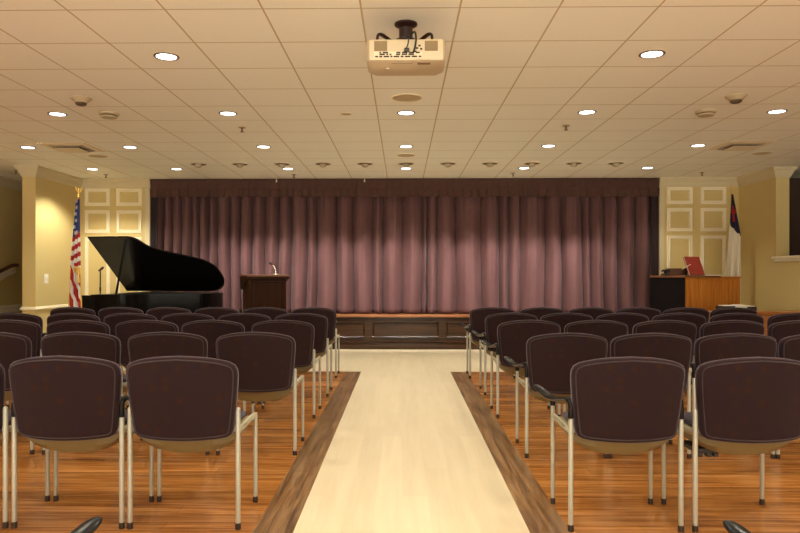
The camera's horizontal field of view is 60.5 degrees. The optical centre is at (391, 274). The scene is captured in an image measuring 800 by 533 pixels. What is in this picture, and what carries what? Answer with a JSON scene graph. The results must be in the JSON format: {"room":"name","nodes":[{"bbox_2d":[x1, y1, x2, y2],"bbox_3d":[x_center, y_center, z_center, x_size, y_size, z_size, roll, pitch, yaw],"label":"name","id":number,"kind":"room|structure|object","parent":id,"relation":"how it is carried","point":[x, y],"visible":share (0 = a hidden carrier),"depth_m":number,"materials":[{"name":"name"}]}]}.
{"room":"auditorium","nodes":[
{"label":"auditorium","id":0,"kind":"room"},
{"bbox_2d":[0,186,21,313],"bbox_3d":[-6.781,-0.188,4.806,0.150,2.915,17.400,0,0,1],"label":"wall","id":1,"kind":"structure","parent":0,"point":[10,199],"depth_m":11.90,"materials":[{"name":"paint"}]},
{"bbox_2d":[0,263,18,280],"bbox_3d":[-6.541,0.169,11.107,0.132,0.723,1.631,0,0,1],"label":"handrail","id":2,"kind":"object","parent":1,"relation":"attached to","point":[8,270],"visible":1,"depth_m":11.64,"materials":[{"name":"brown wood"}]},
{"bbox_2d":[0,176,21,190],"bbox_3d":[-6.667,-1.564,4.754,0.080,0.158,17.300,0,0,1],"label":"trim","id":3,"kind":"structure","parent":1,"relation":"attached to","point":[5,182],"depth_m":11.80,"materials":[{"name":"beige paint"}]},
{"bbox_2d":[0,304,21,312],"bbox_3d":[-6.682,0.590,4.754,0.050,0.120,17.300,0,0,1],"label":"trim","id":4,"kind":"structure","parent":1,"relation":"attached to","point":[8,308],"depth_m":11.81,"materials":[{"name":"beige"}]},
{"bbox_2d":[22,177,77,335],"bbox_3d":[-5.488,-0.188,11.194,0.202,2.915,1.586,0,0,1],"label":"wall","id":5,"kind":"structure","parent":0,"point":[48,207],"depth_m":10.72,"materials":[{"name":"paint"}]},
{"bbox_2d":[20,304,67,309],"bbox_3d":[-4.924,0.517,11.871,1.366,0.055,3.014,0,0,1],"label":"trim","id":6,"kind":"structure","parent":5,"relation":"attached to","point":[62,305],"depth_m":10.61,"materials":[{"name":"beige paint"}]},
{"bbox_2d":[14,165,150,187],"bbox_3d":[-4.905,-1.564,11.845,1.508,0.158,3.066,0,0,1],"label":"trim","id":7,"kind":"structure","parent":5,"relation":"attached to","point":[24,170],"depth_m":11.62,"materials":[{"name":"beige paint"}]},
{"bbox_2d":[80,188,144,294],"bbox_3d":[-4.773,-0.188,11.900,1.206,2.915,0.150,0,0,1],"label":"wall","id":8,"kind":"structure","parent":0,"point":[96,221],"depth_m":11.83,"materials":[{"name":"paint"}]},
{"bbox_2d":[85,237,109,294],"bbox_3d":[-5.074,-0.111,11.819,0.434,1.062,0.022,0,0,1],"label":"trim","id":9,"kind":"structure","parent":8,"relation":"attached to","point":[87,240],"depth_m":11.82,"materials":[{"name":"beige paint"}]},
{"bbox_2d":[85,210,109,232],"bbox_3d":[-5.074,-0.911,11.819,0.434,0.397,0.022,0,0,1],"label":"trim","id":10,"kind":"structure","parent":8,"relation":"attached to","point":[87,212],"depth_m":11.81,"materials":[{"name":"beige paint"}]},
{"bbox_2d":[85,188,109,205],"bbox_3d":[-5.074,-1.332,11.819,0.434,0.302,0.022,0,0,1],"label":"trim","id":11,"kind":"structure","parent":8,"relation":"attached to","point":[87,190],"depth_m":11.81,"materials":[{"name":"beige paint"}]},
{"bbox_2d":[116,210,141,232],"bbox_3d":[-4.523,-0.910,11.810,0.442,0.397,0.022,0,0,1],"label":"trim","id":12,"kind":"structure","parent":8,"relation":"attached to","point":[118,212],"depth_m":11.80,"materials":[{"name":"beige paint"}]},
{"bbox_2d":[116,188,141,205],"bbox_3d":[-4.523,-1.331,11.810,0.442,0.302,0.022,0,0,1],"label":"trim","id":13,"kind":"structure","parent":8,"relation":"attached to","point":[118,190],"depth_m":11.80,"materials":[{"name":"beige paint"}]},
{"bbox_2d":[145,188,150,245],"bbox_3d":[-4.200,-0.107,11.886,0.082,2.755,0.180,0,0,1],"label":"trim","id":14,"kind":"structure","parent":8,"relation":"attached to","point":[147,190],"depth_m":11.80,"materials":[{"name":"beige paint"}]},
{"bbox_2d":[0,0,799,180],"bbox_3d":[0.983,-1.695,4.685,15.380,0.100,17.400,0,0,1],"label":"ceiling","id":15,"kind":"structure","parent":0,"point":[516,72],"depth_m":5.94,"materials":[{"name":"tile"}]},
{"bbox_2d":[47,112,67,116],"bbox_3d":[-3.424,-1.641,7.029,0.188,0.009,0.188,0,0,1],"label":"recessed light","id":16,"kind":"object","parent":15,"relation":"in","point":[49,113],"visible":1,"depth_m":7.02,"materials":[{"name":"white"}]},
{"bbox_2d":[37,143,104,152],"bbox_3d":[-4.136,-1.624,8.875,0.600,0.042,0.600,0,0,1],"label":"ceiling vent","id":17,"kind":"object","parent":15,"relation":"in","point":[61,147],"visible":1,"depth_m":8.80,"materials":[{"name":"beige"}]},
{"bbox_2d":[70,95,91,105],"bbox_3d":[-2.896,-1.610,6.394,0.190,0.070,0.190,0,0,1],"label":"sensor","id":18,"kind":"object","parent":15,"relation":"attached to","point":[79,100],"visible":1,"depth_m":6.34,"materials":[{"name":"beige"}]},
{"bbox_2d":[98,111,119,119],"bbox_3d":[-2.880,-1.619,6.987,0.200,0.053,0.200,0,0,1],"label":"smoke detector","id":19,"kind":"object","parent":15,"relation":"attached to","point":[111,115],"visible":1,"depth_m":6.92,"materials":[{"name":"beige"}]},
{"bbox_2d":[151,197,157,291],"bbox_3d":[-4.097,-0.482,11.827,0.119,2.305,0.029,0,0,1],"label":"drape","id":20,"kind":"object","parent":15,"relation":"hanging from","point":[154,201],"visible":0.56,"depth_m":11.82,"materials":[{"name":"grey fabric"}]},
{"bbox_2d":[153,52,178,60],"bbox_3d":[-1.698,-1.641,5.174,0.188,0.009,0.188,0,0,1],"label":"recessed light","id":21,"kind":"object","parent":15,"relation":"in","point":[165,56],"visible":1,"depth_m":5.16,"materials":[{"name":"white metal"}]},
{"bbox_2d":[219,111,236,115],"bbox_3d":[-1.671,-1.641,7.002,0.188,0.009,0.188,0,0,1],"label":"recessed light","id":22,"kind":"object","parent":15,"relation":"in","point":[225,113],"visible":1,"depth_m":6.98,"materials":[{"name":"white"}]},
{"bbox_2d":[158,196,426,313],"bbox_3d":[-1.760,-0.418,11.908,4.732,2.184,0.259,0,0,1],"label":"stage curtain","id":23,"kind":"object","parent":15,"relation":"hanging from","point":[343,255],"visible":0.69,"depth_m":11.87,"materials":[{"name":"fabric"}]},
{"bbox_2d":[150,178,659,197],"bbox_3d":[0.197,-1.478,11.684,8.681,0.325,0.076,0,0,1],"label":"valance","id":24,"kind":"object","parent":15,"relation":"hanging from","point":[373,187],"visible":1,"depth_m":11.69,"materials":[{"name":"fabric"}]},
{"bbox_2d":[366,19,445,75],"bbox_3d":[0.091,-1.474,4.368,0.490,0.343,0.412,0,0,1],"label":"ceiling projector","id":25,"kind":"object","parent":15,"relation":"hanging from","point":[406,55],"visible":1,"depth_m":4.21,"materials":[{"name":"beige"}]},
{"bbox_2d":[374,41,386,50],"bbox_3d":[-0.068,-1.399,4.202,0.080,0.062,0.006,0,0,1],"label":"vent grille","id":26,"kind":"object","parent":25,"relation":"attached to","point":[378,45],"depth_m":4.20,"materials":[{"name":"brown"}]},
{"bbox_2d":[425,41,437,50],"bbox_3d":[0.242,-1.399,4.197,0.080,0.062,0.006,0,0,1],"label":"vent grille","id":27,"kind":"object","parent":25,"relation":"attached to","point":[429,45],"depth_m":4.19,"materials":[{"name":"brown"}]},
{"bbox_2d":[397,110,414,114],"bbox_3d":[0.145,-1.641,6.974,0.188,0.009,0.188,0,0,1],"label":"recessed light","id":28,"kind":"object","parent":15,"relation":"in","point":[406,112],"visible":1,"depth_m":6.95,"materials":[{"name":"white"}]},
{"bbox_2d":[391,93,422,101],"bbox_3d":[0.142,-1.641,6.375,0.290,0.008,0.290,0,0,1],"label":"ceiling speaker","id":29,"kind":"object","parent":15,"relation":"attached to","point":[406,97],"visible":1,"depth_m":6.35,"materials":[{"name":"beige"}]},
{"bbox_2d":[427,196,651,313],"bbox_3d":[2.571,-0.418,11.838,3.908,2.184,0.262,0,0,1],"label":"stage curtain","id":30,"kind":"object","parent":15,"relation":"hanging from","point":[567,253],"visible":0.83,"depth_m":11.80,"materials":[{"name":"fabric"}]},
{"bbox_2d":[577,110,596,114],"bbox_3d":[1.977,-1.641,6.945,0.188,0.009,0.188,0,0,1],"label":"recessed light","id":31,"kind":"object","parent":15,"relation":"in","point":[583,112],"visible":1,"depth_m":6.93,"materials":[{"name":"white"}]},
{"bbox_2d":[607,161,624,166],"bbox_3d":[3.302,-1.615,10.100,0.250,0.060,0.250,0,0,1],"label":"spotlight","id":32,"kind":"object","parent":15,"relation":"attached to","point":[616,163],"visible":1,"depth_m":10.06,"materials":[{"name":"beige"}]},
{"bbox_2d":[639,50,665,57],"bbox_3d":[1.942,-1.641,5.117,0.188,0.009,0.188,0,0,1],"label":"recessed light","id":33,"kind":"object","parent":15,"relation":"in","point":[651,53],"visible":1,"depth_m":5.10,"materials":[{"name":"white"}]},
{"bbox_2d":[652,196,658,275],"bbox_3d":[4.494,-0.482,11.694,0.119,2.305,0.029,0,0,1],"label":"drape","id":34,"kind":"object","parent":15,"relation":"hanging from","point":[655,200],"visible":0.7,"depth_m":11.69,"materials":[{"name":"grey fabric"}]},
{"bbox_2d":[695,109,716,117],"bbox_3d":[3.162,-1.619,6.902,0.200,0.053,0.200,0,0,1],"label":"smoke detector","id":35,"kind":"object","parent":15,"relation":"attached to","point":[703,113],"visible":1,"depth_m":6.84,"materials":[{"name":"beige"}]},
{"bbox_2d":[725,93,747,103],"bbox_3d":[3.164,-1.610,6.304,0.190,0.070,0.190,0,0,1],"label":"sensor","id":36,"kind":"object","parent":15,"relation":"attached to","point":[735,98],"visible":1,"depth_m":6.26,"materials":[{"name":"beige"}]},
{"bbox_2d":[707,141,775,150],"bbox_3d":[4.445,-1.624,8.742,0.600,0.042,0.600,0,0,1],"label":"ceiling vent","id":37,"kind":"object","parent":15,"relation":"in","point":[729,145],"visible":1,"depth_m":8.66,"materials":[{"name":"brown"}]},
{"bbox_2d":[751,151,772,154],"bbox_3d":[5.013,-1.641,9.288,0.260,0.008,0.260,0,0,1],"label":"ceiling speaker","id":38,"kind":"object","parent":15,"relation":"attached to","point":[762,152],"visible":1,"depth_m":9.28,"materials":[{"name":"beige"}]},
{"bbox_2d":[766,109,787,113],"bbox_3d":[3.884,-1.641,6.916,0.188,0.009,0.188,0,0,1],"label":"recessed light","id":39,"kind":"object","parent":15,"relation":"in","point":[777,111],"visible":1,"depth_m":6.90,"materials":[{"name":"white"}]},
{"bbox_2d":[0,349,799,532],"bbox_3d":[0.983,1.270,4.685,15.380,0.001,17.400,0,0,1],"label":"floor","id":40,"kind":"structure","parent":0,"point":[402,440],"depth_m":4.36,"materials":[{"name":"brown wood"}]},
{"bbox_2d":[0,332,33,454],"bbox_3d":[-2.812,0.833,5.064,0.711,0.875,0.666,0,0,1],"label":"armchair","id":41,"kind":"object","parent":40,"relation":"on","point":[13,347],"visible":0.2,"depth_m":4.78,"materials":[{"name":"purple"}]},
{"bbox_2d":[0,319,41,407],"bbox_3d":[-3.386,0.833,6.284,0.572,0.875,0.588,0,0,1],"label":"chair","id":42,"kind":"object","parent":40,"relation":"on","point":[32,330],"visible":0.22,"depth_m":6.03,"materials":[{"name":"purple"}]},
{"bbox_2d":[0,313,46,337],"bbox_3d":[-3.917,0.833,7.402,0.711,0.875,0.666,0,0,1],"label":"armchair","id":43,"kind":"object","parent":40,"relation":"on","point":[9,316],"visible":0.19,"depth_m":7.09,"materials":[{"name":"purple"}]},
{"bbox_2d":[0,364,49,528],"bbox_3d":[-2.205,0.833,3.615,0.572,0.875,0.588,0,0,1],"label":"chair","id":44,"kind":"object","parent":40,"relation":"on","point":[5,414],"visible":0.58,"depth_m":3.43,"materials":[{"name":"silver"}]},
{"bbox_2d":[50,307,95,315],"bbox_3d":[-3.916,0.833,8.672,0.711,0.875,0.666,0,0,1],"label":"armchair","id":45,"kind":"object","parent":40,"relation":"on","point":[62,309],"visible":0.06,"depth_m":8.36,"materials":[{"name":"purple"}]},
{"bbox_2d":[47,313,99,324],"bbox_3d":[-3.314,0.833,7.353,0.572,0.875,0.588,0,0,1],"label":"chair","id":46,"kind":"object","parent":40,"relation":"on","point":[61,316],"visible":0.13,"depth_m":7.08,"materials":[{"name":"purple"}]},
{"bbox_2d":[68,187,82,307],"bbox_3d":[-4.307,0.028,9.448,0.300,2.484,0.300,0,0,1],"label":"flag","id":47,"kind":"object","parent":40,"relation":"on","point":[75,291],"visible":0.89,"depth_m":9.40,"materials":[{"name":"multicoloured fabric"}]},
{"bbox_2d":[9,355,153,528],"bbox_3d":[-1.618,0.833,3.646,0.711,0.875,0.666,0,0,1],"label":"armchair","id":48,"kind":"object","parent":40,"relation":"on","point":[60,403],"visible":0.84,"depth_m":3.37,"materials":[{"name":"fabric"}]},
{"bbox_2d":[70,516,102,532],"bbox_3d":[-1.107,0.833,1.462,0.711,0.875,0.666,0,0,1],"label":"armchair","id":49,"kind":"object","parent":40,"relation":"on","point":[91,525],"visible":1,"depth_m":1.74,"materials":[{"name":"black"}]},
{"bbox_2d":[46,320,128,408],"bbox_3d":[-2.775,0.833,6.314,0.711,0.875,0.666,0,0,0],"label":"armchair","id":50,"kind":"object","parent":40,"relation":"on","point":[63,325],"visible":0.16,"depth_m":6.01,"materials":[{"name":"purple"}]},
{"bbox_2d":[41,331,142,454],"bbox_3d":[-2.183,0.833,5.015,0.572,0.875,0.588,0,0,0],"label":"chair","id":51,"kind":"object","parent":40,"relation":"on","point":[82,344],"visible":0.27,"depth_m":4.75,"materials":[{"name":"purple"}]},
{"bbox_2d":[98,307,143,322],"bbox_3d":[-3.323,0.833,8.623,0.572,0.875,0.588,0,0,1],"label":"chair","id":52,"kind":"object","parent":40,"relation":"on","point":[102,313],"visible":0.15,"depth_m":8.35,"materials":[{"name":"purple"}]},
{"bbox_2d":[104,313,156,368],"bbox_3d":[-2.717,0.833,7.383,0.711,0.875,0.666,0,0,1],"label":"armchair","id":53,"kind":"object","parent":40,"relation":"on","point":[112,320],"visible":0.11,"depth_m":7.08,"materials":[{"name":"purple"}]},
{"bbox_2d":[115,320,178,368],"bbox_3d":[-2.164,0.833,6.265,0.572,0.875,0.588,0,0,0],"label":"chair","id":54,"kind":"object","parent":40,"relation":"on","point":[125,330],"visible":0.2,"depth_m":6.01,"materials":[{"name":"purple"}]},
{"bbox_2d":[82,236,224,316],"bbox_3d":[-3.536,0.357,10.325,1.790,1.825,1.413,0,0,7],"label":"grand piano","id":55,"kind":"object","parent":40,"relation":"on","point":[139,266],"visible":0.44,"depth_m":10.31,"materials":[{"name":"black"}]},
{"bbox_2d":[128,332,208,454],"bbox_3d":[-1.568,0.833,5.045,0.711,0.875,0.666,0,0,0],"label":"armchair","id":56,"kind":"object","parent":40,"relation":"on","point":[151,344],"visible":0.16,"depth_m":4.74,"materials":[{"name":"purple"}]},
{"bbox_2d":[146,307,191,320],"bbox_3d":[-2.729,0.833,8.653,0.711,0.875,0.666,0,0,0],"label":"armchair","id":57,"kind":"object","parent":40,"relation":"on","point":[159,312],"visible":0.13,"depth_m":8.34,"materials":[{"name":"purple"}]},
{"bbox_2d":[161,313,213,332],"bbox_3d":[-2.119,0.833,7.335,0.572,0.875,0.588,0,0,0],"label":"chair","id":58,"kind":"object","parent":40,"relation":"on","point":[179,319],"visible":0.16,"depth_m":7.06,"materials":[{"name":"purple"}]},
{"bbox_2d":[126,356,257,529],"bbox_3d":[-1.035,0.833,3.597,0.572,0.875,0.588,0,0,1],"label":"chair","id":59,"kind":"object","parent":40,"relation":"on","point":[181,404],"visible":1,"depth_m":3.36,"materials":[{"name":"fabric"}]},
{"bbox_2d":[194,307,238,319],"bbox_3d":[-2.136,0.833,8.605,0.572,0.875,0.588,0,0,1],"label":"chair","id":60,"kind":"object","parent":40,"relation":"on","point":[215,312],"visible":0.08,"depth_m":8.33,"materials":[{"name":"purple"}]},
{"bbox_2d":[182,320,254,415],"bbox_3d":[-1.575,0.833,6.295,0.711,0.875,0.666,0,0,0],"label":"armchair","id":61,"kind":"object","parent":40,"relation":"on","point":[211,330],"visible":0.16,"depth_m":5.99,"materials":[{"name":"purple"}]},
{"bbox_2d":[218,313,270,331],"bbox_3d":[-1.522,0.833,7.364,0.711,0.875,0.666,0,0,1],"label":"armchair","id":62,"kind":"object","parent":40,"relation":"on","point":[247,320],"visible":0.12,"depth_m":7.05,"materials":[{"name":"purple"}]},
{"bbox_2d":[216,332,304,455],"bbox_3d":[-0.950,0.833,4.996,0.572,0.875,0.588,0,0,0],"label":"chair","id":63,"kind":"object","parent":40,"relation":"on","point":[264,361],"visible":0.8,"depth_m":4.75,"materials":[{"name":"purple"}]},
{"bbox_2d":[239,275,289,310],"bbox_3d":[-1.846,0.635,9.942,0.623,1.270,0.493,0,0,-25],"label":"lectern","id":64,"kind":"object","parent":40,"relation":"on","point":[258,290],"visible":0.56,"depth_m":9.77,"materials":[{"name":"brown wood"}]},
{"bbox_2d":[243,307,287,319],"bbox_3d":[-1.548,0.833,8.635,0.711,0.875,0.666,0,0,0],"label":"armchair","id":65,"kind":"object","parent":40,"relation":"on","point":[271,312],"visible":0.09,"depth_m":8.32,"materials":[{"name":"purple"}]},
{"bbox_2d":[251,320,320,417],"bbox_3d":[-0.954,0.833,6.246,0.572,0.875,0.588,0,0,1],"label":"chair","id":66,"kind":"object","parent":40,"relation":"on","point":[302,333],"visible":0.51,"depth_m":6.01,"materials":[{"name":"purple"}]},
{"bbox_2d":[275,313,332,396],"bbox_3d":[-0.938,0.833,7.316,0.572,0.875,0.588,0,0,1],"label":"chair","id":67,"kind":"object","parent":40,"relation":"on","point":[321,346],"visible":0.41,"depth_m":7.09,"materials":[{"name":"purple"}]},
{"bbox_2d":[291,307,339,377],"bbox_3d":[-0.953,0.833,8.587,0.572,0.875,0.588,0,0,0],"label":"chair","id":68,"kind":"object","parent":40,"relation":"on","point":[330,314],"visible":0.36,"depth_m":8.36,"materials":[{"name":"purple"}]},
{"bbox_2d":[288,310,483,349],"bbox_3d":[0.209,0.975,12.428,8.711,0.590,1.700,0,0,1],"label":"stage","id":69,"kind":"object","parent":40,"relation":"on","point":[420,331],"visible":0.2,"depth_m":11.61,"materials":[{"name":"brown wood"}]},
{"bbox_2d":[460,307,515,377],"bbox_3d":[1.236,0.833,8.612,0.711,0.875,0.666,0,0,2],"label":"armchair","id":70,"kind":"object","parent":40,"relation":"on","point":[477,316],"visible":0.51,"depth_m":8.35,"materials":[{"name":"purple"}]},
{"bbox_2d":[472,312,537,394],"bbox_3d":[1.258,0.833,7.441,0.711,0.875,0.666,0,0,0],"label":"armchair","id":71,"kind":"object","parent":40,"relation":"on","point":[493,321],"visible":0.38,"depth_m":7.18,"materials":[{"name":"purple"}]},
{"bbox_2d":[482,320,560,417],"bbox_3d":[1.215,0.833,6.292,0.711,0.875,0.666,0,0,1],"label":"armchair","id":72,"kind":"object","parent":40,"relation":"on","point":[513,336],"visible":0.56,"depth_m":6.01,"materials":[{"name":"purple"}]},
{"bbox_2d":[519,307,564,376],"bbox_3d":[1.837,0.833,8.563,0.572,0.875,0.588,0,0,1],"label":"chair","id":73,"kind":"object","parent":40,"relation":"on","point":[538,312],"visible":0.09,"depth_m":8.29,"materials":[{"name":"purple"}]},
{"bbox_2d":[504,333,607,458],"bbox_3d":[1.212,0.833,4.962,0.711,0.875,0.666,0,0,1],"label":"armchair","id":74,"kind":"object","parent":40,"relation":"on","point":[551,358],"visible":0.58,"depth_m":4.68,"materials":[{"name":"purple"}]},
{"bbox_2d":[540,312,592,332],"bbox_3d":[1.838,0.833,7.393,0.572,0.875,0.588,0,0,1],"label":"chair","id":75,"kind":"object","parent":40,"relation":"on","point":[562,319],"visible":0.12,"depth_m":7.12,"materials":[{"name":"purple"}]},
{"bbox_2d":[568,307,612,319],"bbox_3d":[2.427,0.833,8.593,0.711,0.875,0.666,0,0,1],"label":"armchair","id":76,"kind":"object","parent":40,"relation":"on","point":[594,312],"visible":0.05,"depth_m":8.28,"materials":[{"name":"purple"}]},
{"bbox_2d":[555,320,627,411],"bbox_3d":[1.807,0.833,6.244,0.572,0.875,0.588,0,0,2],"label":"chair","id":77,"kind":"object","parent":40,"relation":"on","point":[609,330],"visible":0.18,"depth_m":5.98,"materials":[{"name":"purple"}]},
{"bbox_2d":[534,356,684,532],"bbox_3d":[1.161,0.833,3.602,0.711,0.875,0.666,0,0,1],"label":"armchair","id":78,"kind":"object","parent":40,"relation":"on","point":[617,405],"visible":1,"depth_m":3.33,"materials":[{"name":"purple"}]},
{"bbox_2d":[596,313,648,334],"bbox_3d":[2.415,0.833,7.423,0.711,0.875,0.666,0,0,0],"label":"armchair","id":79,"kind":"object","parent":40,"relation":"on","point":[630,319],"visible":0.09,"depth_m":7.11,"materials":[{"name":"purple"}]},
{"bbox_2d":[616,307,660,320],"bbox_3d":[3.002,0.833,8.545,0.572,0.875,0.588,0,0,1],"label":"chair","id":80,"kind":"object","parent":40,"relation":"on","point":[650,313],"visible":0.06,"depth_m":8.27,"materials":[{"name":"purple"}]},
{"bbox_2d":[608,333,691,458],"bbox_3d":[1.785,0.833,4.914,0.572,0.875,0.588,0,0,1],"label":"chair","id":81,"kind":"object","parent":40,"relation":"on","point":[673,347],"visible":0.29,"depth_m":4.65,"materials":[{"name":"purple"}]},
{"bbox_2d":[633,320,696,362],"bbox_3d":[2.405,0.833,6.273,0.711,0.875,0.666,0,0,1],"label":"armchair","id":82,"kind":"object","parent":40,"relation":"on","point":[683,328],"visible":0.17,"depth_m":5.97,"materials":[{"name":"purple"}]},
{"bbox_2d":[652,313,705,339],"bbox_3d":[3.010,0.833,7.375,0.572,0.875,0.588,0,0,1],"label":"chair","id":83,"kind":"object","parent":40,"relation":"on","point":[698,320],"visible":0.13,"depth_m":7.11,"materials":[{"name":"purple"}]},
{"bbox_2d":[663,307,708,322],"bbox_3d":[3.580,0.833,8.575,0.711,0.875,0.666,0,0,1],"label":"armchair","id":84,"kind":"object","parent":40,"relation":"on","point":[700,311],"visible":0.09,"depth_m":8.27,"materials":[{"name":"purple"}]},
{"bbox_2d":[650,276,740,313],"bbox_3d":[4.518,0.643,10.204,1.155,1.253,0.660,0,0,-25],"label":"organ console","id":85,"kind":"object","parent":40,"relation":"on","point":[666,292],"visible":0.44,"depth_m":9.92,"materials":[{"name":"brown wood"}]},
{"bbox_2d":[666,268,684,275],"bbox_3d":[4.218,-0.037,10.179,0.250,0.107,0.150,0,0,-1],"label":"wooden box","id":86,"kind":"object","parent":85,"relation":"on","point":[673,271],"visible":0.82,"depth_m":10.11,"materials":[{"name":"brown"}]},
{"bbox_2d":[683,257,704,275],"bbox_3d":[4.343,-0.122,9.925,0.364,0.273,0.115,0,0,-9],"label":"songbook","id":87,"kind":"object","parent":85,"relation":"on","point":[694,266],"visible":1,"depth_m":9.91,"materials":[{"name":"red paper"}]},
{"bbox_2d":[669,333,776,458],"bbox_3d":[2.361,0.833,4.944,0.711,0.875,0.666,0,0,0],"label":"armchair","id":88,"kind":"object","parent":40,"relation":"on","point":[728,345],"visible":0.25,"depth_m":4.64,"materials":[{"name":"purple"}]},
{"bbox_2d":[690,320,763,367],"bbox_3d":[2.994,0.833,6.225,0.572,0.875,0.588,0,0,1],"label":"chair","id":89,"kind":"object","parent":40,"relation":"on","point":[726,326],"visible":0.19,"depth_m":5.96,"materials":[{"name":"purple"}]},
{"bbox_2d":[661,357,799,532],"bbox_3d":[1.772,0.833,3.554,0.572,0.875,0.588,0,0,1],"label":"chair","id":90,"kind":"object","parent":40,"relation":"on","point":[745,405],"visible":0.95,"depth_m":3.32,"materials":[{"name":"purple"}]},
{"bbox_2d":[726,184,740,304],"bbox_3d":[5.506,-0.098,11.116,0.298,2.736,0.298,0,0,-6],"label":"flag","id":91,"kind":"object","parent":40,"relation":"on","point":[733,268],"visible":0.68,"depth_m":11.08,"materials":[{"name":"white fabric"}]},
{"bbox_2d":[710,307,756,317],"bbox_3d":[4.156,0.833,8.527,0.572,0.875,0.588,0,0,2],"label":"chair","id":92,"kind":"object","parent":40,"relation":"on","point":[732,309],"visible":0.14,"depth_m":8.26,"materials":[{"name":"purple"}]},
{"bbox_2d":[709,313,763,324],"bbox_3d":[3.609,0.833,7.405,0.711,0.875,0.666,0,0,1],"label":"armchair","id":93,"kind":"object","parent":40,"relation":"on","point":[727,316],"visible":0.13,"depth_m":7.09,"materials":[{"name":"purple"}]},
{"bbox_2d":[723,520,750,532],"bbox_3d":[1.194,0.833,1.427,0.711,0.875,0.666,0,0,1],"label":"armchair","id":94,"kind":"object","parent":40,"relation":"on","point":[730,526],"visible":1,"depth_m":1.73,"materials":[{"name":"black"}]},
{"bbox_2d":[707,310,799,335],"bbox_3d":[5.062,0.885,9.324,1.570,0.770,0.397,0,0,1],"label":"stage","id":95,"kind":"object","parent":40,"relation":"on","point":[765,314],"visible":0.03,"depth_m":9.15,"materials":[{"name":"brown wood"}]},
{"bbox_2d":[715,305,734,309],"bbox_3d":[4.538,0.458,9.331,0.170,0.083,0.200,0,0,-3],"label":"ring binder","id":96,"kind":"object","parent":95,"relation":"on","point":[716,306],"visible":0.53,"depth_m":9.24,"materials":[{"name":"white plastic"}]},
{"bbox_2d":[767,320,799,357],"bbox_3d":[3.582,0.833,6.255,0.711,0.875,0.666,0,0,0],"label":"armchair","id":97,"kind":"object","parent":40,"relation":"on","point":[778,331],"visible":0.08,"depth_m":5.96,"materials":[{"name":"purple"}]},
{"bbox_2d":[767,313,799,328],"bbox_3d":[4.206,0.833,7.357,0.572,0.875,0.588,0,0,1],"label":"chair","id":98,"kind":"object","parent":40,"relation":"on","point":[777,318],"visible":0.08,"depth_m":7.09,"materials":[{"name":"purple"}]},
{"bbox_2d":[775,335,799,458],"bbox_3d":[2.940,0.833,4.896,0.572,0.875,0.588,0,0,2],"label":"chair","id":99,"kind":"object","parent":40,"relation":"on","point":[788,347],"visible":0.18,"depth_m":4.67,"materials":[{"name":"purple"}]},
{"bbox_2d":[664,187,738,275],"bbox_3d":[5.237,-0.188,11.745,1.335,2.915,0.150,0,0,1],"label":"wall","id":100,"kind":"structure","parent":0,"point":[679,247],"depth_m":11.67,"materials":[{"name":"paint"}]},
{"bbox_2d":[659,187,663,275],"bbox_3d":[4.598,-0.107,11.750,0.082,2.755,0.180,0,0,1],"label":"trim","id":101,"kind":"structure","parent":100,"relation":"attached to","point":[661,197],"depth_m":11.66,"materials":[{"name":"beige paint"}]},
{"bbox_2d":[667,208,692,230],"bbox_3d":[4.900,-0.934,11.665,0.433,0.397,0.022,0,0,1],"label":"trim","id":102,"kind":"structure","parent":100,"relation":"attached to","point":[669,210],"depth_m":11.66,"materials":[{"name":"beige paint"}]},
{"bbox_2d":[667,235,692,267],"bbox_3d":[4.900,-0.123,11.665,0.433,1.086,0.022,0,0,1],"label":"trim","id":103,"kind":"structure","parent":100,"relation":"attached to","point":[669,237],"depth_m":11.66,"materials":[{"name":"beige paint"}]},
{"bbox_2d":[667,187,692,203],"bbox_3d":[4.900,-1.343,11.665,0.433,0.294,0.022,0,0,1],"label":"trim","id":104,"kind":"structure","parent":100,"relation":"attached to","point":[669,189],"depth_m":11.66,"materials":[{"name":"beige paint"}]},
{"bbox_2d":[700,235,725,275],"bbox_3d":[5.467,-0.123,11.656,0.432,1.085,0.022,0,0,1],"label":"trim","id":105,"kind":"structure","parent":100,"relation":"attached to","point":[702,237],"depth_m":11.65,"materials":[{"name":"beige paint"}]},
{"bbox_2d":[700,208,725,230],"bbox_3d":[5.467,-0.933,11.656,0.432,0.397,0.022,0,0,1],"label":"trim","id":106,"kind":"structure","parent":100,"relation":"attached to","point":[702,210],"depth_m":11.65,"materials":[{"name":"beige paint"}]},
{"bbox_2d":[700,187,725,203],"bbox_3d":[5.467,-1.342,11.656,0.432,0.293,0.022,0,0,1],"label":"trim","id":107,"kind":"structure","parent":100,"relation":"attached to","point":[702,189],"depth_m":11.65,"materials":[{"name":"beige paint"}]},
{"bbox_2d":[659,166,797,186],"bbox_3d":[5.357,-1.564,11.051,1.637,0.158,1.235,0,0,1],"label":"trim","id":108,"kind":"structure","parent":100,"relation":"attached to","point":[775,171],"depth_m":11.59,"materials":[{"name":"beige paint"}]},
{"bbox_2d":[739,178,799,310],"bbox_3d":[5.883,-0.188,3.859,0.202,2.915,15.900,0,0,1],"label":"wall","id":109,"kind":"structure","parent":0,"point":[767,284],"depth_m":10.75,"materials":[{"name":"paint"}]},
{"bbox_2d":[772,255,799,261],"bbox_3d":[5.873,-0.235,3.227,0.302,0.080,14.635,0,0,1],"label":"trim","id":110,"kind":"structure","parent":109,"relation":"attached to","point":[796,257],"depth_m":10.16,"materials":[{"name":"beige paint"}]},
{"bbox_2d":[789,178,799,255],"bbox_3d":[7.409,-0.188,4.586,2.826,2.915,17.400,0,0,1],"label":"wall","id":111,"kind":"structure","parent":0,"point":[794,183],"depth_m":11.70,"materials":[{"name":"brown"}]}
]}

